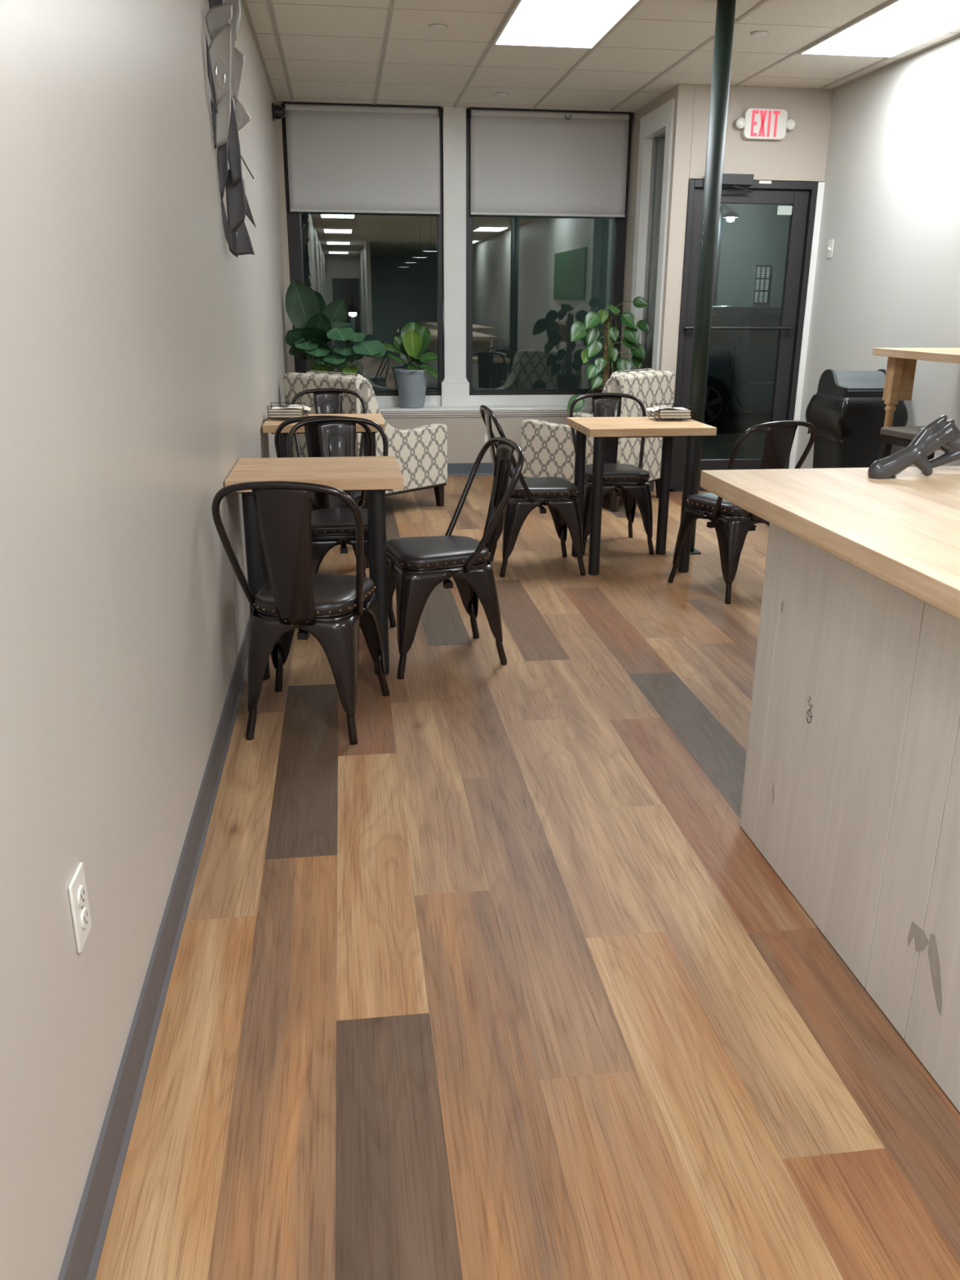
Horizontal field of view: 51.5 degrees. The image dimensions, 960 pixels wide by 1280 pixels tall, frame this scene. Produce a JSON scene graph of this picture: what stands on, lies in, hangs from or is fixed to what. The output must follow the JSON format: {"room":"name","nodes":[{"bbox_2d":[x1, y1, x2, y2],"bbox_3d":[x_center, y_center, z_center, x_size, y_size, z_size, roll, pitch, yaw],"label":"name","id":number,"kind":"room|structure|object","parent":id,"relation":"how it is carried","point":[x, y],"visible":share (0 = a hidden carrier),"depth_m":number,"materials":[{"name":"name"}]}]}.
{"room":"cafe","nodes":[
{"label":"cafe","id":0,"kind":"room"},
{"bbox_2d":[0,0,288,1279],"bbox_3d":[0.067,1.323,-4.005,0.120,2.780,25.620,-2,19,-7],"label":"wall","id":1,"kind":"structure","parent":0,"point":[141,358],"depth_m":1.75,"materials":[{"name":"grey paint"}]},
{"bbox_2d":[67,862,91,953],"bbox_3d":[-0.608,0.407,1.517,0.009,0.118,0.073,-2,19,-7],"label":"wall outlet","id":2,"kind":"object","parent":1,"relation":"attached to","point":[77,892],"visible":1,"depth_m":1.50,"materials":[{"name":"white plastic"}]},
{"bbox_2d":[77,884,85,906],"bbox_3d":[-0.605,0.389,1.511,0.004,0.029,0.032,-2,19,-7],"label":"socket","id":3,"kind":"object","parent":2,"relation":"attached to","point":[81,888],"depth_m":1.51,"materials":[{"name":"white plastic"}]},
{"bbox_2d":[80,906,88,928],"bbox_3d":[-0.606,0.426,1.524,0.004,0.029,0.032,-2,19,-7],"label":"socket","id":4,"kind":"object","parent":2,"relation":"attached to","point":[84,910],"depth_m":1.52,"materials":[{"name":"white plastic"}]},
{"bbox_2d":[57,613,250,1279],"bbox_3d":[0.152,2.645,-3.732,0.020,0.100,25.270,-2,19,-7],"label":"baseboard","id":5,"kind":"structure","parent":1,"relation":"attached to","point":[81,1261],"depth_m":1.88,"materials":[{"name":"grey plastic"}]},
{"bbox_2d":[205,0,256,257],"bbox_3d":[-0.921,-2.051,3.671,0.117,1.200,0.516,-2,19,-7],"label":"wall sculpture","id":6,"kind":"object","parent":1,"relation":"attached to","point":[225,63],"visible":1,"depth_m":3.65,"materials":[{"name":"metal"}]},
{"bbox_2d":[271,102,285,120],"bbox_3d":[-1.443,-3.789,7.141,0.092,0.116,0.116,-2,19,-7],"label":"security camera","id":7,"kind":"object","parent":1,"relation":"attached to","point":[278,112],"visible":1,"depth_m":7.11,"materials":[{"name":"black plastic"}]},
{"bbox_2d":[274,101,294,373],"bbox_3d":[-1.524,-2.978,7.831,0.045,2.230,0.120,-2,19,-7],"label":"trim","id":8,"kind":"structure","parent":1,"relation":"attached to","point":[278,122],"depth_m":7.67,"materials":[{"name":"beige paint"}]},
{"bbox_2d":[383,416,568,463],"bbox_3d":[-0.171,-1.652,8.350,2.760,0.500,0.225,-2,19,-7],"label":"wall","id":9,"kind":"structure","parent":0,"point":[465,435],"depth_m":8.24,"materials":[{"name":"beige paint"}]},
{"bbox_2d":[280,103,443,395],"bbox_3d":[-0.904,-3.046,7.921,1.212,2.142,0.070,-2,19,-7],"label":"window","id":10,"kind":"structure","parent":9,"relation":"in","point":[293,217],"depth_m":7.86,"materials":[{"name":"brown metal"}]},
{"bbox_2d":[282,101,441,213],"bbox_3d":[-0.886,-3.682,7.625,1.184,0.755,0.074,-2,19,-7],"label":"roller blind","id":11,"kind":"object","parent":10,"relation":"attached to","point":[342,157],"visible":0.97,"depth_m":7.62,"materials":[{"name":"grey fabric"}]},
{"bbox_2d":[447,462,517,475],"bbox_3d":[-0.156,-1.424,8.299,2.760,0.100,0.020,-2,19,-7],"label":"baseboard","id":12,"kind":"structure","parent":9,"relation":"attached to","point":[453,468],"depth_m":8.31,"materials":[{"name":"blue plastic"}]},
{"bbox_2d":[375,394,591,406],"bbox_3d":[-0.161,-2.005,8.328,2.710,0.083,0.025,-2,19,-7],"label":"trim","id":13,"kind":"structure","parent":9,"relation":"attached to","point":[553,399],"depth_m":8.36,"materials":[{"name":"white paint"}]},
{"bbox_2d":[378,404,592,417],"bbox_3d":[-0.167,-1.893,8.240,2.759,0.074,0.260,-2,19,-7],"label":"window sill","id":14,"kind":"structure","parent":9,"relation":"attached to","point":[506,411],"depth_m":8.16,"materials":[{"name":"white paint"}]},
{"bbox_2d":[382,321,438,408],"bbox_3d":[-0.597,-2.225,8.055,0.515,0.671,0.301,-2,19,-7],"label":"leaf plant","id":15,"kind":"object","parent":14,"relation":"on","point":[415,338],"visible":1,"depth_m":8.02,"materials":[{"name":"plant"}]},
{"bbox_2d":[440,106,469,406],"bbox_3d":[-0.206,-3.025,7.992,0.230,2.230,0.135,-2,19,-7],"label":"pilaster","id":16,"kind":"object","parent":14,"relation":"on","point":[455,386],"visible":0.94,"depth_m":7.93,"materials":[{"name":"white paint"}]},
{"bbox_2d":[484,434,489,448],"bbox_3d":[0.074,-1.647,8.261,0.073,0.118,0.009,-2,19,-7],"label":"wall outlet","id":17,"kind":"object","parent":9,"relation":"attached to","point":[486,435],"visible":0.08,"depth_m":8.25,"materials":[{"name":"white plastic"}]},
{"bbox_2d":[466,109,631,395],"bbox_3d":[0.532,-3.100,8.105,1.310,2.142,0.070,-2,19,-7],"label":"window","id":18,"kind":"structure","parent":9,"relation":"in","point":[620,234],"depth_m":8.15,"materials":[{"name":"brown metal"}]},
{"bbox_2d":[468,106,631,217],"bbox_3d":[0.546,-3.736,7.808,1.274,0.755,0.074,-2,19,-7],"label":"roller blind","id":19,"kind":"object","parent":18,"relation":"attached to","point":[524,162],"visible":1,"depth_m":7.80,"materials":[{"name":"grey fabric"}]},
{"bbox_2d":[94,475,959,1279],"bbox_3d":[2.041,2.569,-3.316,4.075,0.002,25.600,-2,19,-7],"label":"floor","id":20,"kind":"structure","parent":0,"point":[505,980],"depth_m":2.08,"materials":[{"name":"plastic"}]},
{"bbox_2d":[211,480,390,745],"bbox_3d":[-0.566,-0.137,3.293,0.462,0.864,0.523,2,19,5],"label":"cafe chair","id":21,"kind":"object","parent":20,"relation":"on","point":[332,608],"visible":1,"depth_m":3.16,"materials":[{"name":"black metal"}]},
{"bbox_2d":[224,456,403,679],"bbox_3d":[-0.624,-0.295,3.913,0.628,0.765,0.550,-2,19,-7],"label":"cafe table","id":22,"kind":"object","parent":20,"relation":"on","point":[375,475],"visible":0.66,"depth_m":3.67,"materials":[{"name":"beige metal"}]},
{"bbox_2d":[284,279,352,370],"bbox_3d":[-1.213,-1.919,7.529,0.438,1.520,0.333,6,20,17],"label":"leafy plant","id":23,"kind":"object","parent":20,"relation":"on","point":[304,309],"visible":0.59,"depth_m":7.39,"materials":[{"name":"green plant"}]},
{"bbox_2d":[274,415,373,577],"bbox_3d":[-0.771,-0.715,5.001,0.462,0.864,0.523,-3,19,-8],"label":"cafe chair","id":24,"kind":"object","parent":20,"relation":"on","point":[318,501],"visible":0.2,"depth_m":4.70,"materials":[{"name":"brown metal"}]},
{"bbox_2d":[262,413,385,508],"bbox_3d":[-0.840,-0.833,5.501,0.626,0.765,0.520,-2,19,-7],"label":"cafe table","id":25,"kind":"object","parent":20,"relation":"on","point":[270,425],"visible":0.3,"depth_m":5.21,"materials":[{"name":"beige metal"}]},
{"bbox_2d":[265,402,308,420],"bbox_3d":[-1.039,-1.233,5.359,0.212,0.076,0.204,-2,19,-5],"label":"tray","id":26,"kind":"object","parent":25,"relation":"on","point":[291,403],"visible":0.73,"depth_m":5.28,"materials":[{"name":"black metal"}]},
{"bbox_2d":[269,404,311,417],"bbox_3d":[-1.019,-1.236,5.360,0.210,0.055,0.163,-2,19,-5],"label":"napkin stack","id":27,"kind":"object","parent":26,"relation":"in","point":[307,408],"visible":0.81,"depth_m":5.29,"materials":[{"name":"white paper"}]},
{"bbox_2d":[291,388,366,508],"bbox_3d":[-0.904,-1.056,6.008,0.462,0.864,0.523,-2,19,-7],"label":"cafe chair","id":28,"kind":"object","parent":20,"relation":"on","point":[326,401],"visible":0.12,"depth_m":6.11,"materials":[{"name":"brown metal"}]},
{"bbox_2d":[294,327,386,373],"bbox_3d":[-1.041,-1.752,7.554,0.673,1.189,0.301,-2,19,-7],"label":"leaf plant","id":29,"kind":"object","parent":20,"relation":"on","point":[374,348],"visible":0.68,"depth_m":7.39,"materials":[{"name":"plant"}]},
{"bbox_2d":[286,416,395,631],"bbox_3d":[-0.623,-0.539,4.482,0.462,0.864,0.523,-3,19,-9],"label":"cafe chair","id":30,"kind":"object","parent":20,"relation":"on","point":[333,526],"visible":0.34,"depth_m":4.53,"materials":[{"name":"brown metal"}]},
{"bbox_2d":[284,370,447,506],"bbox_3d":[-0.769,-1.375,6.847,0.730,0.931,0.835,16,24,39],"label":"armchair","id":31,"kind":"object","parent":20,"relation":"on","point":[420,453],"visible":0.44,"depth_m":6.63,"materials":[{"name":"beige fabric"}]},
{"bbox_2d":[386,436,524,679],"bbox_3d":[-0.131,-0.348,3.927,0.523,0.864,0.462,-6,20,-18],"label":"cafe chair","id":32,"kind":"object","parent":20,"relation":"on","point":[415,566],"visible":0.91,"depth_m":3.82,"materials":[{"name":"brown metal"}]},
{"bbox_2d":[479,404,585,577],"bbox_3d":[0.271,-0.806,5.287,0.523,0.864,0.462,-3,19,-9],"label":"cafe chair","id":33,"kind":"object","parent":20,"relation":"on","point":[558,494],"visible":0.77,"depth_m":5.17,"materials":[{"name":"brown metal"}]},
{"bbox_2d":[520,368,675,511],"bbox_3d":[0.842,-1.489,7.210,0.835,0.931,0.730,14,23,35],"label":"armchair","id":34,"kind":"object","parent":20,"relation":"on","point":[548,447],"visible":0.58,"depth_m":6.99,"materials":[{"name":"beige fabric"}]},
{"bbox_2d":[610,368,654,376],"bbox_3d":[1.044,-1.646,6.992,0.143,0.491,0.520,14,23,35],"label":"cushion","id":35,"kind":"object","parent":34,"relation":"on","point":[649,370],"depth_m":6.85,"materials":[{"name":"beige fabric"}]},
{"bbox_2d":[567,296,649,413],"bbox_3d":[1.000,-1.941,7.789,0.592,1.418,0.331,4,19,10],"label":"pothos","id":36,"kind":"object","parent":20,"relation":"on","point":[579,331],"visible":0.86,"depth_m":7.66,"materials":[{"name":"plant"}]},
{"bbox_2d":[568,392,653,555],"bbox_3d":[0.771,-0.981,5.811,0.462,0.864,0.523,-1,19,-4],"label":"cafe chair","id":37,"kind":"object","parent":20,"relation":"on","point":[633,481],"visible":0.68,"depth_m":5.71,"materials":[{"name":"brown metal"}]},
{"bbox_2d":[566,416,716,575],"bbox_3d":[0.845,-0.798,5.427,0.666,0.765,0.545,-2,19,-7],"label":"cafe table","id":38,"kind":"object","parent":20,"relation":"on","point":[598,428],"visible":0.89,"depth_m":5.22,"materials":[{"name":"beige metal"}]},
{"bbox_2d":[648,403,695,421],"bbox_3d":[1.045,-1.244,5.424,0.212,0.076,0.204,-1,19,-4],"label":"tray","id":39,"kind":"object","parent":38,"relation":"on","point":[672,406],"visible":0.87,"depth_m":5.34,"materials":[{"name":"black metal"}]},
{"bbox_2d":[645,405,690,417],"bbox_3d":[1.026,-1.245,5.421,0.211,0.055,0.162,-1,19,-4],"label":"napkin stack","id":40,"kind":"object","parent":39,"relation":"in","point":[651,409],"visible":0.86,"depth_m":5.36,"materials":[{"name":"white paper"}]},
{"bbox_2d":[680,0,736,554],"bbox_3d":[1.214,-1.827,5.330,0.118,2.780,0.120,-2,19,-7],"label":"support column","id":41,"kind":"structure","parent":20,"relation":"on","point":[726,9],"depth_m":5.17,"materials":[{"name":"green metal"}]},
{"bbox_2d":[667,420,815,604],"bbox_3d":[1.274,-0.662,4.877,0.462,0.864,0.523,-8,20,-24],"label":"cafe chair","id":42,"kind":"object","parent":20,"relation":"on","point":[731,523],"visible":0.64,"depth_m":4.74,"materials":[{"name":"brown metal"}]},
{"bbox_2d":[650,84,834,491],"bbox_3d":[1.885,-2.491,7.306,1.115,2.780,0.100,-2,19,-7],"label":"wall","id":43,"kind":"structure","parent":20,"relation":"on","point":[801,156],"depth_m":6.94,"materials":[{"name":"beige paint"}]},
{"bbox_2d":[669,173,818,491],"bbox_3d":[1.921,-2.222,7.376,0.948,2.225,0.170,-2,19,-7],"label":"door","id":44,"kind":"structure","parent":43,"relation":"attached to","point":[736,188],"depth_m":7.25,"materials":[{"name":"brown metal"}]},
{"bbox_2d":[735,107,795,140],"bbox_3d":[1.968,-3.564,6.874,0.424,0.192,0.050,-2,19,-7],"label":"exit sign","id":45,"kind":"object","parent":43,"relation":"attached to","point":[757,123],"visible":1,"depth_m":6.86,"materials":[{"name":"white plastic"}]},
{"bbox_2d":[735,117,746,128],"bbox_3d":[1.794,-3.556,6.848,0.072,0.068,0.042,-2,19,-7],"label":"lamp","id":46,"kind":"object","parent":45,"relation":"attached to","point":[740,122],"depth_m":6.83,"materials":[{"name":"white plastic"}]},
{"bbox_2d":[786,119,795,130],"bbox_3d":[2.143,-3.570,6.893,0.072,0.068,0.042,-2,19,-7],"label":"lamp","id":47,"kind":"object","parent":45,"relation":"attached to","point":[790,123],"depth_m":6.88,"materials":[{"name":"white plastic"}]},
{"bbox_2d":[739,522,959,1112],"bbox_3d":[1.505,0.686,0.881,1.084,0.872,3.819,-2,19,-7],"label":"counter base","id":48,"kind":"object","parent":20,"relation":"on","point":[851,795],"visible":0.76,"depth_m":2.05,"materials":[{"name":"grey wood"}]},
{"bbox_2d":[700,466,959,619],"bbox_3d":[1.487,0.198,0.886,1.182,0.048,4.245,-2,19,-7],"label":"countertop","id":49,"kind":"structure","parent":48,"relation":"on","point":[904,531],"depth_m":2.23,"materials":[{"name":"beige wood"}]},
{"bbox_2d":[867,414,956,479],"bbox_3d":[1.168,-0.512,2.681,0.248,0.180,0.050,-3,19,-11],"label":"mannequin hand","id":50,"kind":"object","parent":49,"relation":"on","point":[932,437],"visible":0.94,"depth_m":2.67},
{"bbox_2d":[928,423,959,468],"bbox_3d":[1.345,-0.534,2.783,0.249,0.159,0.050,-1,19,-3],"label":"mannequin hand","id":51,"kind":"object","parent":49,"relation":"on","point":[951,449],"visible":0.39,"depth_m":2.77},
{"bbox_2d":[805,368,907,468],"bbox_3d":[2.356,-1.206,6.314,0.461,0.985,0.489,-2,19,-7],"label":"trash can","id":52,"kind":"object","parent":20,"relation":"on","point":[846,411],"visible":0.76,"depth_m":6.12,"materials":[{"name":"black plastic"}]},
{"bbox_2d":[871,347,959,426],"bbox_3d":[2.619,-0.643,4.411,0.527,1.140,2.800,-2,19,-7],"label":"bar table","id":53,"kind":"object","parent":20,"relation":"on","point":[901,362],"visible":0.83,"depth_m":5.46,"materials":[{"name":"brown wood"}]},
{"bbox_2d":[877,426,959,466],"bbox_3d":[2.317,-0.727,5.256,0.408,0.755,0.408,-5,19,-15],"label":"bar stool","id":54,"kind":"object","parent":20,"relation":"on","point":[897,436],"visible":0.21,"depth_m":5.18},
{"bbox_2d":[245,0,959,113],"bbox_3d":[2.054,-0.116,-4.214,4.115,0.100,25.620,-2,19,-7],"label":"ceiling","id":55,"kind":"structure","parent":0,"point":[344,21],"depth_m":5.97,"materials":[{"name":"tile"}]},
{"bbox_2d":[428,23,447,29],"bbox_3d":[-0.227,-3.312,5.375,0.100,0.010,0.100,-2,19,-7],"label":"sprinkler cover","id":56,"kind":"object","parent":55,"relation":"attached to","point":[434,26],"visible":1,"depth_m":5.36,"materials":[{"name":"white paint"}]},
{"bbox_2d":[495,92,509,96],"bbox_3d":[0.159,-3.894,7.102,0.100,0.010,0.100,-2,19,-7],"label":"sprinkler cover","id":57,"kind":"object","parent":55,"relation":"attached to","point":[500,94],"visible":1,"depth_m":7.08,"materials":[{"name":"white paint"}]},
{"bbox_2d":[493,0,640,48],"bbox_3d":[0.445,-3.239,5.175,0.585,0.014,1.200,-2,19,-7],"label":"recessed light","id":58,"kind":"object","parent":55,"relation":"in","point":[571,24],"visible":1,"depth_m":5.25,"materials":[{"name":"white paint"}]},
{"bbox_2d":[240,0,959,111],"bbox_3d":[2.062,-0.048,-4.253,3.875,0.005,25.500,-2,19,-7],"label":"grid","id":59,"kind":"object","parent":55,"relation":"attached to","point":[269,3],"visible":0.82,"depth_m":5.97,"materials":[{"name":"metal"}]},
{"bbox_2d":[750,30,768,36],"bbox_3d":[1.538,-3.337,5.476,0.100,0.010,0.100,-2,19,-7],"label":"sprinkler cover","id":60,"kind":"object","parent":55,"relation":"attached to","point":[760,33],"visible":1,"depth_m":5.46,"materials":[{"name":"white paint"}]},
{"bbox_2d":[798,0,959,57],"bbox_3d":[2.253,-3.284,5.339,0.585,0.014,1.220,-2,19,-7],"label":"recessed light","id":61,"kind":"object","parent":55,"relation":"in","point":[897,27],"visible":1,"depth_m":5.37,"materials":[{"name":"white paint"}]},
{"bbox_2d":[619,86,674,483],"bbox_3d":[1.304,-2.674,7.837,0.110,2.780,1.167,-2,19,-7],"label":"wall","id":62,"kind":"structure","parent":0,"point":[668,95],"depth_m":7.91,"materials":[{"name":"beige paint"}]},
{"bbox_2d":[628,98,675,370],"bbox_3d":[1.322,-2.797,7.546,0.118,2.200,0.780,-2,19,-7],"label":"window","id":63,"kind":"structure","parent":62,"relation":"in","point":[656,127],"depth_m":7.56,"materials":[{"name":"white paint"}]},
{"bbox_2d":[794,35,959,468],"bbox_3d":[4.104,1.359,-4.047,0.120,2.780,24.453,-2,19,-7],"label":"wall","id":64,"kind":"structure","parent":0,"point":[891,207],"depth_m":6.20,"materials":[{"name":"grey paint"}]},
{"bbox_2d":[788,182,824,468],"bbox_3d":[2.419,-2.218,7.427,0.047,2.190,0.028,-2,19,-7],"label":"door frame","id":65,"kind":"structure","parent":64,"relation":"attached to","point":[820,184],"depth_m":7.35,"materials":[{"name":"white paint"}]},
{"bbox_2d":[826,239,834,257],"bbox_3d":[2.466,-2.760,7.017,0.018,0.120,0.075,-2,19,-7],"label":"light switch","id":66,"kind":"object","parent":64,"relation":"attached to","point":[830,246],"visible":1,"depth_m":7.01,"materials":[{"name":"white plastic"}]},
{"label":"outside","id":67,"kind":"structure","parent":0,"visible":0},
{"bbox_2d":[716,421,770,433],"bbox_3d":[0.645,-3.126,14.316,22.000,0.180,6.300,-2,19,-7],"label":"street","id":68,"kind":"structure","parent":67,"point":[726,427],"depth_m":13.14,"materials":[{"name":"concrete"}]},
{"bbox_2d":[350,340,356,346],"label":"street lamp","id":69,"kind":"object","parent":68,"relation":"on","point":[353,344],"depth_m":16.14,"materials":[{"name":"black metal"}]},
{"bbox_2d":[346,297,360,332],"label":"street lamp","id":70,"kind":"object","parent":68,"relation":"on","point":[353,309],"depth_m":15.57,"materials":[{"name":"black metal"}]},
{"bbox_2d":[346,305,360,312],"bbox_3d":[-1.990,-5.176,15.542,0.260,0.110,0.260,-2,19,-7],"label":"hood","id":71,"kind":"object","parent":70,"relation":"attached to","point":[352,308],"depth_m":15.46,"materials":[{"name":"black metal"}]},
{"bbox_2d":[712,204,738,306],"bbox_3d":[3.959,-5.561,16.482,0.260,3.080,0.700,-2,19,-7],"label":"street lamp","id":72,"kind":"object","parent":68,"relation":"on","point":[731,215],"visible":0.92,"depth_m":16.35,"materials":[{"name":"black metal"}]},
{"bbox_2d":[722,209,738,217],"bbox_3d":[3.995,-6.784,15.838,0.260,0.110,0.260,-2,19,-7],"label":"hood","id":73,"kind":"object","parent":72,"relation":"attached to","point":[730,214],"depth_m":15.76,"materials":[{"name":"black metal"}]},
{"bbox_2d":[703,306,781,427],"bbox_3d":[4.075,-3.679,13.352,4.496,1.520,1.765,-2,19,-7],"label":"panel","id":74,"kind":"object","parent":68,"relation":"on","point":[741,368],"visible":0.27,"depth_m":12.42,"materials":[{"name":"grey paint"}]},
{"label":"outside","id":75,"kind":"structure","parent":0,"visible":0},
{"bbox_2d":[299,203,791,395],"bbox_3d":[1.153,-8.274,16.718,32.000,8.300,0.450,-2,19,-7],"label":"window glass","id":76,"kind":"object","parent":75,"point":[535,277],"visible":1,"depth_m":17.18,"materials":[{"name":"clear glass"}]},
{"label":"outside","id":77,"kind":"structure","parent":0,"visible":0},
{"bbox_2d":[701,433,765,459],"bbox_3d":[1.232,-1.818,10.113,22.000,0.200,2.580,-2,19,-7],"label":"sidewalk","id":78,"kind":"structure","parent":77,"point":[721,446],"depth_m":10.45,"materials":[{"name":"concrete"}]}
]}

